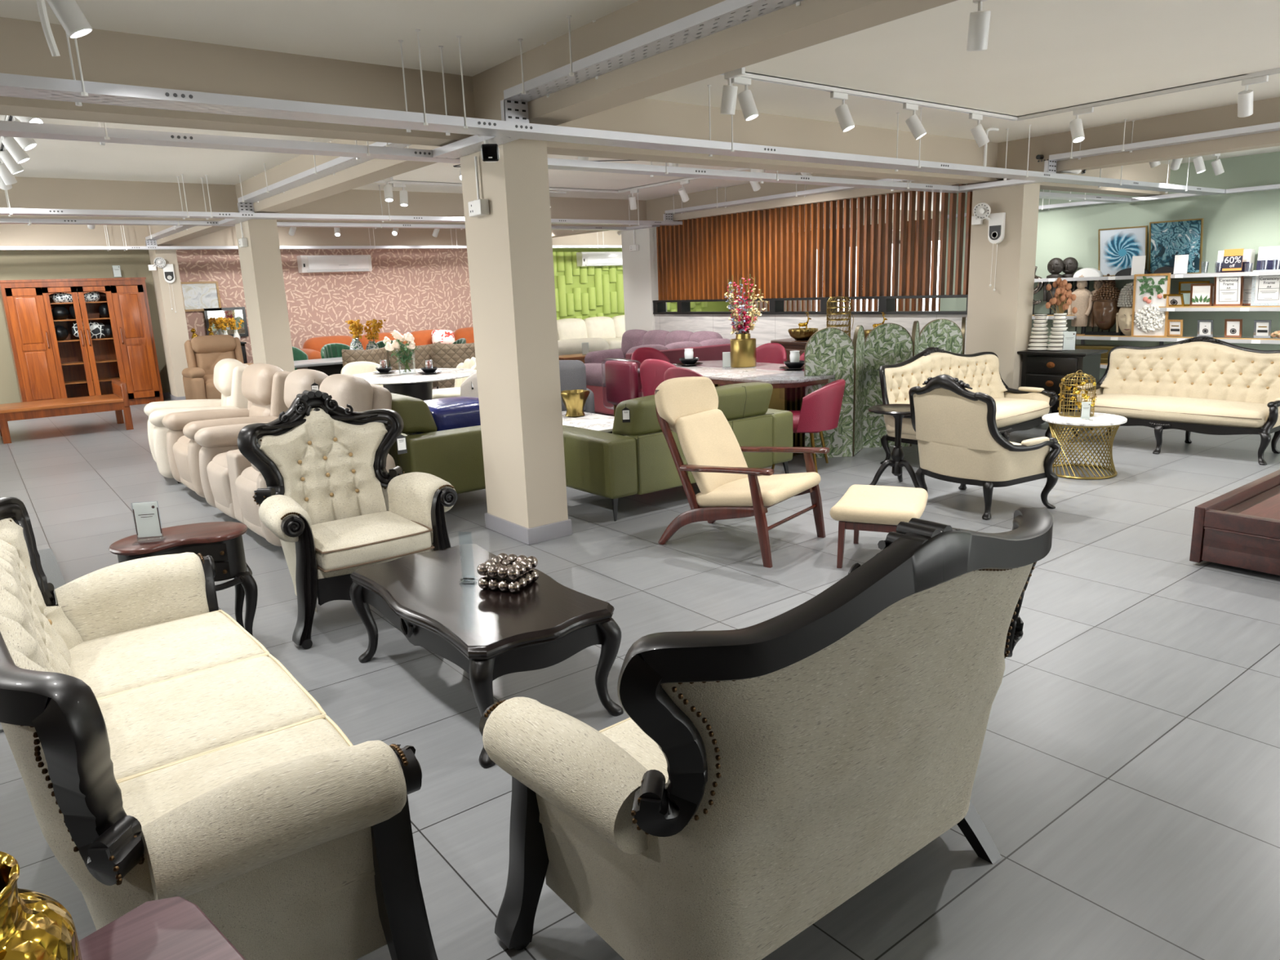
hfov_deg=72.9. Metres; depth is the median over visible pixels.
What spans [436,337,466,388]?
dining chair
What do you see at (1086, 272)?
dish
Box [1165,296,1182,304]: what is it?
picture
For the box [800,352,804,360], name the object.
dining chair
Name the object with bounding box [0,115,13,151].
track rail
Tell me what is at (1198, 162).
track spotlight
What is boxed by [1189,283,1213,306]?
photo frame
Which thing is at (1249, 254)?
carton
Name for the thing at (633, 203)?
track spotlight
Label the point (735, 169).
track rail
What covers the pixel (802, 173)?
track spotlight
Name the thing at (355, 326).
flower vase
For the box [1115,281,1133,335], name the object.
statue
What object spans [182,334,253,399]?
recliner
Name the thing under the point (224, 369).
pillow
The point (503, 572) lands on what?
decorative bowl
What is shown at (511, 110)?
tray riser
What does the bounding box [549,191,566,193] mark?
conduit
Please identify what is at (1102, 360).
gift box
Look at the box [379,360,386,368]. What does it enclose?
tumbler
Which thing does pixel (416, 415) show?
cushion
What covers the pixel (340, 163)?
cable tray
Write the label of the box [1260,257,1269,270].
drinking glass
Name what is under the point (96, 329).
vase
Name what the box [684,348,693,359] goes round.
tumbler
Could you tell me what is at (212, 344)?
pillow
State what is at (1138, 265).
card
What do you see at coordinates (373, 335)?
flower vase
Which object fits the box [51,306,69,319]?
vase
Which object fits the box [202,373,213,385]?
seat cushion
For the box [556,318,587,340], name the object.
cushion
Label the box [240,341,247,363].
console table
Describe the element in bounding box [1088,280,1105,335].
statue
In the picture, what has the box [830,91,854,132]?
track spotlight
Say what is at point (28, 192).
ceiling beam
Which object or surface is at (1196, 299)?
print
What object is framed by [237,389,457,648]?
armchair
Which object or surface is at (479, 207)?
socket
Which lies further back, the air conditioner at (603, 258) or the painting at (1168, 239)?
the air conditioner at (603, 258)
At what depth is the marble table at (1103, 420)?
6.74 m
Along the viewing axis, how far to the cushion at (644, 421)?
6.05 m
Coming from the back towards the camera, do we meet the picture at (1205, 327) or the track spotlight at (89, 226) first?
the track spotlight at (89, 226)
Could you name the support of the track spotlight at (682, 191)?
hanging from the track rail at (735, 169)
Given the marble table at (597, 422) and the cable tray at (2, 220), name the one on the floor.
the marble table at (597, 422)
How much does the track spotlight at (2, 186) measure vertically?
0.242 m
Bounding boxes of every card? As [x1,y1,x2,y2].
[1130,255,1146,275]
[1173,254,1188,274]
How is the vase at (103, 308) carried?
on the tall cabinet
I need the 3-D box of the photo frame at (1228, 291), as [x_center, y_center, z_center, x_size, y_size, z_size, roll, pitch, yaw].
[7.033,-2.279,10.361,0.099,0.396,0.300,-12,16,-36]
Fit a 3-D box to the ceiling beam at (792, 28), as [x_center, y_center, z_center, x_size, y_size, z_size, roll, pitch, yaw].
[1.851,-1.585,1.785,0.230,0.340,8.970,-12,16,-36]
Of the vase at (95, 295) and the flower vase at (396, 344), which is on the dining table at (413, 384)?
the flower vase at (396, 344)
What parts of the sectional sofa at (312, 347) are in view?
arm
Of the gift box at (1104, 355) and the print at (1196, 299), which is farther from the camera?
the gift box at (1104, 355)
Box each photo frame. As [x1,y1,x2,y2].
[1163,293,1184,306]
[1167,319,1182,336]
[1178,280,1209,290]
[1178,290,1190,306]
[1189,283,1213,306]
[1197,320,1213,337]
[1212,284,1213,305]
[1213,271,1244,306]
[1224,319,1242,337]
[1242,275,1252,305]
[1250,269,1279,306]
[1253,320,1271,337]
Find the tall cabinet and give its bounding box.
[0,277,164,405]
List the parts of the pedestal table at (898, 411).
leg, turned stem, leg, leg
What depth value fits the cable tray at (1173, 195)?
10.82 m
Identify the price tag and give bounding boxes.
[311,379,319,390]
[395,430,407,454]
[622,405,630,422]
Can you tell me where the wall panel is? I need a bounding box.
[552,251,706,319]
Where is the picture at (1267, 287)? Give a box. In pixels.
[1254,275,1279,302]
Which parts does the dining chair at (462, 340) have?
backrest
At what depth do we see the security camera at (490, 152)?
4.73 m
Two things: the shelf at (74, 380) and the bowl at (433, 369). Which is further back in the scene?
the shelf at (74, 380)
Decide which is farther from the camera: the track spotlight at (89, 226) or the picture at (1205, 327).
the track spotlight at (89, 226)
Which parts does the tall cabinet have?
door, handle, door, handle, handle, door, handle, door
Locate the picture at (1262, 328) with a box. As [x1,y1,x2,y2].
[1256,322,1268,336]
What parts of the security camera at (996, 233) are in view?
pull cord, pull cord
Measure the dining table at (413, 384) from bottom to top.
0.762 m
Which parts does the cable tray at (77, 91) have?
hanger rod, hanger rod, hanger rod, hanger rod, hanger rod, hanger rod, rail, plate, hanger rod, hanger rod, hanger rod, hanger rod, hanger rod, hanger rod, hanger rod, hanger rod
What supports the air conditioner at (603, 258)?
attached to the wall panel
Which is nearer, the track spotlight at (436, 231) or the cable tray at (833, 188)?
the cable tray at (833, 188)
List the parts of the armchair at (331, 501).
rolled arm, nail trim, scrolled post, frame, nail trim, rail, seat, rolled arm, scrolled post, nail trim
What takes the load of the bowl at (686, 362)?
on the plate at (679, 363)
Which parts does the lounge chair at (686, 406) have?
post, seat rail, armrest, cross rail, seat rail, leg, armrest, leg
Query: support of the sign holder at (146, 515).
on the side table at (221, 540)
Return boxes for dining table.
[293,356,342,376]
[352,368,476,400]
[637,360,835,456]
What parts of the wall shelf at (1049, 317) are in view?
price rail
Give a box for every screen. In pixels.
[656,184,972,300]
[753,217,940,311]
[804,316,965,458]
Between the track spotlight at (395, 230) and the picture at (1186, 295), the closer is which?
the picture at (1186, 295)
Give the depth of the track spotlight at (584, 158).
7.11 m
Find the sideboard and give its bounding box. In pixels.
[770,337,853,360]
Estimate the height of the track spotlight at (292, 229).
0.230 m
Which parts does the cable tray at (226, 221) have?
rail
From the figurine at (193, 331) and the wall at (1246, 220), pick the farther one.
the figurine at (193, 331)
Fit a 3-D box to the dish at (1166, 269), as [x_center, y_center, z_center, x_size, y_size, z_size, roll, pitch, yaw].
[6.649,-2.645,10.941,0.100,0.100,0.300,-12,16,-36]
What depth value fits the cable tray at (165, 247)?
13.95 m
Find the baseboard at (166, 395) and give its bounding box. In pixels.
[162,392,170,399]
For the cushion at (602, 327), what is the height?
0.617 m
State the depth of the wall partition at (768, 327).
11.32 m
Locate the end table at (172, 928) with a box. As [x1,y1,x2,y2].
[78,896,245,959]
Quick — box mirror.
[203,306,248,337]
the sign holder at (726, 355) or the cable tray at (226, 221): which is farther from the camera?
the cable tray at (226, 221)
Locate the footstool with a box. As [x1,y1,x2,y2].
[829,484,928,568]
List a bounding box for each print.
[1170,299,1177,304]
[1170,325,1179,331]
[1191,294,1209,302]
[1218,276,1238,302]
[1230,325,1236,333]
[1257,275,1279,300]
[1257,326,1267,333]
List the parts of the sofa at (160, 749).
frame, nail trim, rolled arm, nail trim, scrolled post, rolled arm, nail trim, scrolled post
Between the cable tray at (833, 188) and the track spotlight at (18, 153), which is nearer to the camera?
the track spotlight at (18, 153)
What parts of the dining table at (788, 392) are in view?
foot plate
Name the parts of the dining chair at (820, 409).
seat, leg, backrest, leg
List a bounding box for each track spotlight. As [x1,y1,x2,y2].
[0,136,23,174]
[0,151,17,185]
[0,158,12,190]
[1,137,30,163]
[12,115,36,150]
[13,115,43,123]
[46,0,92,38]
[87,224,95,229]
[288,226,296,235]
[333,227,340,236]
[383,176,393,201]
[391,182,408,206]
[391,227,398,235]
[432,228,439,237]
[577,155,588,160]
[629,189,639,209]
[668,162,678,166]
[678,180,689,202]
[720,66,745,115]
[730,76,758,120]
[749,168,760,191]
[755,168,765,173]
[800,172,812,176]
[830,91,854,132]
[902,102,926,139]
[966,0,991,51]
[968,113,989,147]
[1069,106,1093,142]
[1149,160,1160,168]
[1169,158,1182,170]
[1192,155,1205,173]
[1211,153,1224,175]
[1237,75,1268,117]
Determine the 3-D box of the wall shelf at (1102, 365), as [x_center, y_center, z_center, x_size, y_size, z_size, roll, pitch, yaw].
[6.451,-1.533,11.579,0.436,0.059,2.700,-12,16,-36]
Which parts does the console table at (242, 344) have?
door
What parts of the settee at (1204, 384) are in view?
leg, arm post, leg, seat, frame, leg, rail, leg, seat rail, arm post, leg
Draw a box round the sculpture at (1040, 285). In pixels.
[1032,266,1044,315]
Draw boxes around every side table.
[108,521,257,635]
[558,353,586,363]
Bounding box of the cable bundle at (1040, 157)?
[1035,154,1044,159]
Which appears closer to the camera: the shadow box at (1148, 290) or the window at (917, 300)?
the shadow box at (1148, 290)
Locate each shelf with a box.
[49,301,106,304]
[53,317,110,321]
[57,337,113,342]
[61,359,116,365]
[64,377,119,384]
[1031,315,1088,319]
[1034,271,1279,282]
[1075,334,1279,344]
[1099,363,1107,368]
[1155,305,1279,311]
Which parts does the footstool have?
leg, leg, frame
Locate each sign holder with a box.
[111,265,121,276]
[132,501,161,537]
[582,342,588,354]
[722,351,730,367]
[1062,331,1075,350]
[1080,401,1091,417]
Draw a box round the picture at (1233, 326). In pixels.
[1226,320,1239,335]
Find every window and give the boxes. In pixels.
[811,240,900,311]
[915,237,940,311]
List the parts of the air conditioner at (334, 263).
panel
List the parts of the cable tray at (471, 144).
rail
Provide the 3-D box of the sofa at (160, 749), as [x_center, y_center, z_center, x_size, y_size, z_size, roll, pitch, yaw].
[-1.361,0.583,2.412,0.793,1.078,2.057,-12,16,-36]
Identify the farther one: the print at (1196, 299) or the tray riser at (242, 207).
the print at (1196, 299)
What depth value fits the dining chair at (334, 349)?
13.21 m
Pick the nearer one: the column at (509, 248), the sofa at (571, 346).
the column at (509, 248)
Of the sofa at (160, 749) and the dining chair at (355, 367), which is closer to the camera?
the sofa at (160, 749)
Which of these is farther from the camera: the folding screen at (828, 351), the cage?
the folding screen at (828, 351)
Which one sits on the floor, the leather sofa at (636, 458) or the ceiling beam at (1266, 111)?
the leather sofa at (636, 458)
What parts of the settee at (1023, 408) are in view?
leg, seat rail, frame, seat, leg, rail, leg, arm post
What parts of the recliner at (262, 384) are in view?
arm panel, arm panel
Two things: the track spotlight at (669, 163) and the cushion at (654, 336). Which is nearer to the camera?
the track spotlight at (669, 163)
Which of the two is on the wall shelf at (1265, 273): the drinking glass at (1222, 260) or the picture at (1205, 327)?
the drinking glass at (1222, 260)
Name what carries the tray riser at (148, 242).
attached to the cable tray at (171, 230)
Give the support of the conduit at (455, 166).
attached to the ceiling
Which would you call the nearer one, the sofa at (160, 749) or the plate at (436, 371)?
the sofa at (160, 749)
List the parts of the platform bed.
rail, panel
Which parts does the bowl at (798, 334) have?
dish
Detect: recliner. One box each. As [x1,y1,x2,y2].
[143,358,248,483]
[162,363,290,497]
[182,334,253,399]
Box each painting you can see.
[1098,225,1147,276]
[1148,217,1204,274]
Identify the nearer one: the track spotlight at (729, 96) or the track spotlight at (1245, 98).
the track spotlight at (729, 96)
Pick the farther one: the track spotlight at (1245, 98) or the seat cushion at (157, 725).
the track spotlight at (1245, 98)
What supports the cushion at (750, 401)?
on the leather sofa at (636, 458)
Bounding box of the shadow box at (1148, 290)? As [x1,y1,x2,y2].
[1131,272,1171,336]
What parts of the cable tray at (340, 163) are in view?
hanger rod, hanger rod, hanger rod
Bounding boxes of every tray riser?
[145,240,157,246]
[237,202,254,213]
[500,99,528,123]
[662,213,673,221]
[1044,160,1057,173]
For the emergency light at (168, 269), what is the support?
attached to the column at (174, 329)
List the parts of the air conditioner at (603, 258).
panel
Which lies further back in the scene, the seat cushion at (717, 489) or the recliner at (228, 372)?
the recliner at (228, 372)
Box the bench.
[0,379,133,444]
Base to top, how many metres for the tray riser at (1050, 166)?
0.127 m
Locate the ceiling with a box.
[0,0,1279,211]
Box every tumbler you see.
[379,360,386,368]
[425,360,432,368]
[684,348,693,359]
[789,351,799,362]
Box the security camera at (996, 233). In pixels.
[971,202,1005,291]
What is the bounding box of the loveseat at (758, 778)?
[479,507,1053,959]
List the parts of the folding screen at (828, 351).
panel, panel, panel, panel, panel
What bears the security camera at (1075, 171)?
attached to the cable tray at (77, 91)
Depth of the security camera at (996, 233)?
8.69 m
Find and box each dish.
[1073,267,1102,277]
[1152,266,1180,274]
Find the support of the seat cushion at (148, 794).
on the sofa at (160, 749)
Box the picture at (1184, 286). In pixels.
[1180,283,1198,290]
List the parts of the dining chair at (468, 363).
seat, backrest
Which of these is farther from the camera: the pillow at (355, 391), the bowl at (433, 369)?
the bowl at (433, 369)
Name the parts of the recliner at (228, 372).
arm panel, arm panel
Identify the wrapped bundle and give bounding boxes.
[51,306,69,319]
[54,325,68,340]
[69,303,82,318]
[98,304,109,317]
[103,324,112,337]
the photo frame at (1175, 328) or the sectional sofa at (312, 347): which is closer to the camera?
the photo frame at (1175, 328)
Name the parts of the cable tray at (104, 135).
hanger rod, hanger rod, hanger rod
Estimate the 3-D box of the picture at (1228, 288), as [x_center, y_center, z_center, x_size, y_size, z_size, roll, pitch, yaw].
[7.035,-2.280,10.363,0.009,0.378,0.278,-25,23,-33]
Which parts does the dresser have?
knob, knob, drawer, drawer, drawer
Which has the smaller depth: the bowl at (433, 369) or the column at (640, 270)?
the bowl at (433, 369)
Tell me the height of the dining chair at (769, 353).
0.903 m
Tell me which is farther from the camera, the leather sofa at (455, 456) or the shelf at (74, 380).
the shelf at (74, 380)
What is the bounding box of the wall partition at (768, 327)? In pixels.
[654,314,967,354]
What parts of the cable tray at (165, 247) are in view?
rail, plate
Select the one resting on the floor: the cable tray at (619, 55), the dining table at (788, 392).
the dining table at (788, 392)
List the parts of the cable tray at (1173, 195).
plate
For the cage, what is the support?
on the marble table at (1103, 420)
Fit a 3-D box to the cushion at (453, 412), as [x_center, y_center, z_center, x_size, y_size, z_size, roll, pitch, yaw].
[-1.520,-0.498,6.980,0.644,0.320,0.574,-14,17,-42]
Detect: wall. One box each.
[0,248,731,404]
[730,230,940,311]
[939,151,1279,378]
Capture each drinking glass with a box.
[1200,261,1208,273]
[1214,260,1222,272]
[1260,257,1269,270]
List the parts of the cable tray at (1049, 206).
rail, plate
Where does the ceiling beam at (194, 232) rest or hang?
attached to the ceiling
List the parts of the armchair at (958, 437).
leg, leg, frame, seat rail, leg, seat, leg, arm post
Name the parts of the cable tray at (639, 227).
rail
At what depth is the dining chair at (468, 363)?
10.35 m
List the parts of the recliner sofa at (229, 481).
arm panel, arm panel, backrest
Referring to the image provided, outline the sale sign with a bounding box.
[1222,248,1244,271]
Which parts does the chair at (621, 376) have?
seat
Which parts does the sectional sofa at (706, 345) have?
arm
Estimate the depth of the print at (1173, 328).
10.93 m
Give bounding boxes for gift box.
[1075,344,1131,352]
[1100,352,1108,358]
[1100,358,1107,364]
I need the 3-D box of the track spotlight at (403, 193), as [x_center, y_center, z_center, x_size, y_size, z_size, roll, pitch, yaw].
[-2.676,-3.191,9.704,0.169,0.245,0.117,-12,16,-36]
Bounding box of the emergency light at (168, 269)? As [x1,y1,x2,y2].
[147,257,176,312]
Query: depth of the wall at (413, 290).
16.43 m
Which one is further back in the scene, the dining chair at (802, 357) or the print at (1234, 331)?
the print at (1234, 331)
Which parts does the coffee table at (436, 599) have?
leg, leg, leg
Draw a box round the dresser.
[1017,348,1108,430]
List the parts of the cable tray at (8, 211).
hanger rod, hanger rod, hanger rod, hanger rod, hanger rod, hanger rod, rail, hanger rod, plate, rail, hanger rod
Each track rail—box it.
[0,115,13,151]
[373,163,750,192]
[719,0,1279,120]
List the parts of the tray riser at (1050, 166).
plate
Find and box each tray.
[0,29,1226,195]
[0,120,1136,203]
[0,173,850,228]
[0,217,804,232]
[0,225,622,250]
[145,226,194,239]
[217,218,251,225]
[237,139,411,203]
[431,134,518,159]
[503,0,804,102]
[621,225,659,231]
[664,173,914,213]
[947,189,1113,218]
[959,179,1042,191]
[1037,119,1279,161]
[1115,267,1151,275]
[1131,192,1204,201]
[1225,183,1279,193]
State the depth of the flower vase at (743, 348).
8.70 m
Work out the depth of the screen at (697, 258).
10.70 m
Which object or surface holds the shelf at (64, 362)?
attached to the tall cabinet
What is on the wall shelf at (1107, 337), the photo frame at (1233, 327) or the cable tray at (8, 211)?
the photo frame at (1233, 327)
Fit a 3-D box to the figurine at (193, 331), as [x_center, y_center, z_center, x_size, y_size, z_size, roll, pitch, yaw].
[-7.476,-2.421,14.588,0.110,0.290,0.164,5,14,29]
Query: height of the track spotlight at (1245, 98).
0.245 m
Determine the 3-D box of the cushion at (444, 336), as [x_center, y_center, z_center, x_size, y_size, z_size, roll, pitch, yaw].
[-3.891,-2.803,17.144,0.482,0.348,0.244,-10,15,-32]
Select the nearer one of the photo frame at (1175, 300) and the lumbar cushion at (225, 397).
the lumbar cushion at (225, 397)
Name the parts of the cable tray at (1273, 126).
hanger rod, hanger rod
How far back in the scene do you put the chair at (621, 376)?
8.90 m
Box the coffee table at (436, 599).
[349,543,623,768]
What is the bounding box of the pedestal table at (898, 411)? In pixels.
[867,404,920,488]
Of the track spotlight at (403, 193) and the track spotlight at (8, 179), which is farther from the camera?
the track spotlight at (403, 193)
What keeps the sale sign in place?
on the wall shelf at (1265, 273)
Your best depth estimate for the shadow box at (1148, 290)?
10.99 m
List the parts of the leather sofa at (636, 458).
arm, leg, arm, leg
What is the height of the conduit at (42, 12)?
0.374 m
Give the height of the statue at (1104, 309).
0.797 m
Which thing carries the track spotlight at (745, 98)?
hanging from the track rail at (757, 77)
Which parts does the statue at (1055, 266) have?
arm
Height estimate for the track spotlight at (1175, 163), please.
0.233 m
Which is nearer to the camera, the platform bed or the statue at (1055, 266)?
the platform bed
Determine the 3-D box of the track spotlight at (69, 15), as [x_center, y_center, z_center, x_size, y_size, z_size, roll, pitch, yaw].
[-2.096,-1.761,3.172,0.140,0.245,0.166,-12,16,-36]
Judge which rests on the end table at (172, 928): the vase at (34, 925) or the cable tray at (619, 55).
the vase at (34, 925)
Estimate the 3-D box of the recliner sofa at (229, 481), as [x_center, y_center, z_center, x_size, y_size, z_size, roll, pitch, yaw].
[-2.458,-0.217,6.216,1.004,1.070,1.664,-12,16,-38]
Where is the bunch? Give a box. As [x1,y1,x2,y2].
[1270,330,1279,337]
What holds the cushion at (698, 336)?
on the sectional sofa at (706, 345)
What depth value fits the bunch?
10.07 m
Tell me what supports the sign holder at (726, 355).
on the dining table at (788, 392)
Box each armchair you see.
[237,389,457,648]
[559,360,595,413]
[908,373,1061,519]
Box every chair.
[292,346,308,369]
[320,342,350,358]
[340,361,382,386]
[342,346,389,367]
[376,340,405,370]
[388,341,440,387]
[431,356,476,399]
[433,342,475,387]
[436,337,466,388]
[460,372,478,397]
[604,360,643,416]
[631,346,670,391]
[640,359,676,396]
[654,376,829,568]
[663,367,702,381]
[755,342,786,364]
[771,378,845,473]
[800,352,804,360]
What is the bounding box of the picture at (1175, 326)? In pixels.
[1169,321,1180,334]
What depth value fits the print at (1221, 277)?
10.40 m
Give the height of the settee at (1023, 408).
0.945 m
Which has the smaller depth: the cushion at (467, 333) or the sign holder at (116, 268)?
the sign holder at (116, 268)
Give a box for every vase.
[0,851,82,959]
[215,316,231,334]
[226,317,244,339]
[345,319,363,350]
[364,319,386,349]
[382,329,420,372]
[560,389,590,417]
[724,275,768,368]
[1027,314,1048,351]
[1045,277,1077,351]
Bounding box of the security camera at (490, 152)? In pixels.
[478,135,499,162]
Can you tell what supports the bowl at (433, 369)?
on the plate at (436, 371)
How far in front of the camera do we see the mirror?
15.43 m
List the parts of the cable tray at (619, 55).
hanger rod, hanger rod, hanger rod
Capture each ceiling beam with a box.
[0,17,1170,196]
[0,177,941,231]
[0,223,622,246]
[146,225,232,246]
[235,138,441,213]
[472,0,957,125]
[551,230,608,237]
[645,173,967,221]
[995,97,1279,179]
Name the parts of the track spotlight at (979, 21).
stem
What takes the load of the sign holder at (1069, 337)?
on the dresser
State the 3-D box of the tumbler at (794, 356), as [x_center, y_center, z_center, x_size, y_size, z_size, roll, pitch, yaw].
[1.487,-1.161,8.330,0.097,0.155,0.097,-12,16,-36]
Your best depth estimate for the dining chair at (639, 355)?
10.01 m
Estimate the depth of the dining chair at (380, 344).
13.47 m
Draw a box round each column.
[148,249,189,396]
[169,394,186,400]
[235,218,294,372]
[459,138,568,528]
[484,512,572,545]
[621,226,666,331]
[965,182,1039,389]
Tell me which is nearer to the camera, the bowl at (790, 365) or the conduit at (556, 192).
the bowl at (790, 365)
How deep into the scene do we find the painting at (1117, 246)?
11.33 m
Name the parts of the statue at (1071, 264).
arm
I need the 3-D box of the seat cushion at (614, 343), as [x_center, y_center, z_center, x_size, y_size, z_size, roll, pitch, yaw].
[-0.608,-3.020,19.312,0.820,0.280,0.890,-12,16,-36]
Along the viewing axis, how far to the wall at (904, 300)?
21.16 m
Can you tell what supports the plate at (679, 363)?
on the dining table at (788, 392)
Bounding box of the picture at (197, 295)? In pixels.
[180,280,222,311]
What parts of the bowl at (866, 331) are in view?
dish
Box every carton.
[1216,248,1255,272]
[1256,245,1279,270]
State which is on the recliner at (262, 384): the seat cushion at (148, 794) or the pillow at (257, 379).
the pillow at (257, 379)
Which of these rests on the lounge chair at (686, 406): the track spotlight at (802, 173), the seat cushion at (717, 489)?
the seat cushion at (717, 489)
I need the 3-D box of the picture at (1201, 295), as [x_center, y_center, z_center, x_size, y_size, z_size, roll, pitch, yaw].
[6.888,-2.271,10.635,0.009,0.248,0.218,-20,20,-34]
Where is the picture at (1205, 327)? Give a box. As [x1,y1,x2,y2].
[1199,321,1211,334]
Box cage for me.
[1057,369,1097,417]
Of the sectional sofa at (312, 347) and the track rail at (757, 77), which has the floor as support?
the sectional sofa at (312, 347)
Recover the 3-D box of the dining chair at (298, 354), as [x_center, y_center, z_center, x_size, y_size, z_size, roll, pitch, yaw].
[-5.129,-1.568,13.102,0.660,0.923,0.630,3,14,23]
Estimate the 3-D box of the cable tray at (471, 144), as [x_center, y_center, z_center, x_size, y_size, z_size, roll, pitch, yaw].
[-0.982,-1.983,5.125,0.153,0.045,0.815,-12,16,-36]
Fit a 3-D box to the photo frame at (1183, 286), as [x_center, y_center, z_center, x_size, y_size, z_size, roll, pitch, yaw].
[6.913,-2.329,10.824,0.065,0.300,0.340,-12,16,-36]
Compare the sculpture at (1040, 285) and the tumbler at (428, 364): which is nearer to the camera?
the tumbler at (428, 364)
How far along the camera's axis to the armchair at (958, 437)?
5.73 m
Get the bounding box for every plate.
[372,370,395,373]
[417,370,441,374]
[675,362,702,366]
[778,365,804,369]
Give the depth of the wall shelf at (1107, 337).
10.92 m
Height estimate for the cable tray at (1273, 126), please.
0.262 m
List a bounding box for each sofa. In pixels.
[0,497,438,959]
[194,368,395,547]
[300,326,474,359]
[388,391,485,493]
[556,315,625,349]
[557,331,608,355]
[562,382,792,521]
[584,328,730,415]
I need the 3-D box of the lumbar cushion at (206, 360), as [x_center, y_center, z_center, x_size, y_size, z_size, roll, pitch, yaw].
[-6.516,-1.775,13.350,0.580,0.454,0.207,-11,15,-34]
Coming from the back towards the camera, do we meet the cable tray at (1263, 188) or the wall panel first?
the wall panel
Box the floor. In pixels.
[0,386,1279,959]
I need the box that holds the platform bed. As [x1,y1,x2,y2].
[1189,469,1279,575]
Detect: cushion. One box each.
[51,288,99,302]
[68,611,264,697]
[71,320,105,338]
[97,656,321,779]
[117,719,349,879]
[177,435,191,447]
[194,350,235,374]
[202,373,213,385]
[212,448,238,468]
[221,393,231,406]
[240,466,260,482]
[248,401,271,417]
[302,335,353,352]
[311,511,431,572]
[359,332,408,349]
[391,392,436,433]
[404,396,480,435]
[407,328,444,346]
[431,329,454,343]
[453,326,474,343]
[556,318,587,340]
[583,316,616,338]
[600,719,668,783]
[603,337,622,349]
[611,315,625,337]
[612,394,662,435]
[621,328,647,358]
[625,344,667,360]
[642,329,669,346]
[664,330,693,346]
[665,341,702,349]
[675,408,747,493]
[688,330,722,342]
[695,471,820,506]
[699,338,730,346]
[715,382,773,420]
[829,484,928,524]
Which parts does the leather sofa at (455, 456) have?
arm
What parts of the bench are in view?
leg, leg, headboard, leg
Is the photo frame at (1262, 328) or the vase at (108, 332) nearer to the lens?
the photo frame at (1262, 328)
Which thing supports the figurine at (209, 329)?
on the console table at (242, 344)
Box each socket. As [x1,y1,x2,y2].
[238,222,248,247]
[467,155,489,217]
[629,229,639,251]
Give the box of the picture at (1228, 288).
[1216,275,1240,304]
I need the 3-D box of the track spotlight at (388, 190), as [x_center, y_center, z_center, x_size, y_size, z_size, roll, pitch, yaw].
[-2.665,-3.076,9.183,0.093,0.245,0.174,-7,14,-22]
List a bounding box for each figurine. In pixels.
[191,327,198,338]
[207,326,217,335]
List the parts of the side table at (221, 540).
drawer, drawer, carved rail, leg, leg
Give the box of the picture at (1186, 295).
[1181,293,1190,304]
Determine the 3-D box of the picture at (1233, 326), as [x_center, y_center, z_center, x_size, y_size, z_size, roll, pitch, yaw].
[7.139,-1.826,10.429,0.009,0.198,0.158,-25,23,-33]
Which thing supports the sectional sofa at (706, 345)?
on the floor
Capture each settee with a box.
[879,346,1057,464]
[1067,335,1279,465]
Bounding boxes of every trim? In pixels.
[652,294,968,314]
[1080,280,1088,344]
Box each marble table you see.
[561,410,614,433]
[1041,412,1127,479]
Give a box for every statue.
[1043,257,1064,315]
[1062,257,1078,315]
[1067,274,1093,334]
[1084,273,1124,335]
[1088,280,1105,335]
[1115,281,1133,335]
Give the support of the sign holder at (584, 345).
on the side table at (580, 357)
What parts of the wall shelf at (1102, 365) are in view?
price rail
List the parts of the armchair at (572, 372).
arm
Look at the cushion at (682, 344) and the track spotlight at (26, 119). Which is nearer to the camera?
the track spotlight at (26, 119)
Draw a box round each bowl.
[375,366,391,373]
[421,366,437,373]
[477,552,538,592]
[679,357,698,364]
[783,360,804,368]
[788,311,817,340]
[864,311,887,337]
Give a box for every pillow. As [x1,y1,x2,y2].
[191,334,235,353]
[213,358,245,395]
[241,363,284,405]
[284,368,328,408]
[319,373,373,412]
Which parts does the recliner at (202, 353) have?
arm panel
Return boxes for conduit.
[35,0,60,56]
[453,160,635,167]
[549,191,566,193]
[982,127,999,166]
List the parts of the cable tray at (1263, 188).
plate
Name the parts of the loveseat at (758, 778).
nail trim, scrolled post, rolled arm, nail trim, frame, leg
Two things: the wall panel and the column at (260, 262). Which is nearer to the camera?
the column at (260, 262)
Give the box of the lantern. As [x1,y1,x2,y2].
[826,296,853,337]
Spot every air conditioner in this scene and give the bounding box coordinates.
[297,254,372,273]
[576,251,622,266]
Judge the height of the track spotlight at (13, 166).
0.245 m
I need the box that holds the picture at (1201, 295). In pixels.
[1191,285,1210,304]
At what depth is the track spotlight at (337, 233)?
14.09 m
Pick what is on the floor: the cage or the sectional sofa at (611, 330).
the sectional sofa at (611, 330)
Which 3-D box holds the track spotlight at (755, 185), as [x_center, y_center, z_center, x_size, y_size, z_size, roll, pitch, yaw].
[1.292,-3.316,9.570,0.163,0.239,0.162,4,14,27]
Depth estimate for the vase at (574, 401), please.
8.05 m
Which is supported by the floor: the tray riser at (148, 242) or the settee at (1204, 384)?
the settee at (1204, 384)

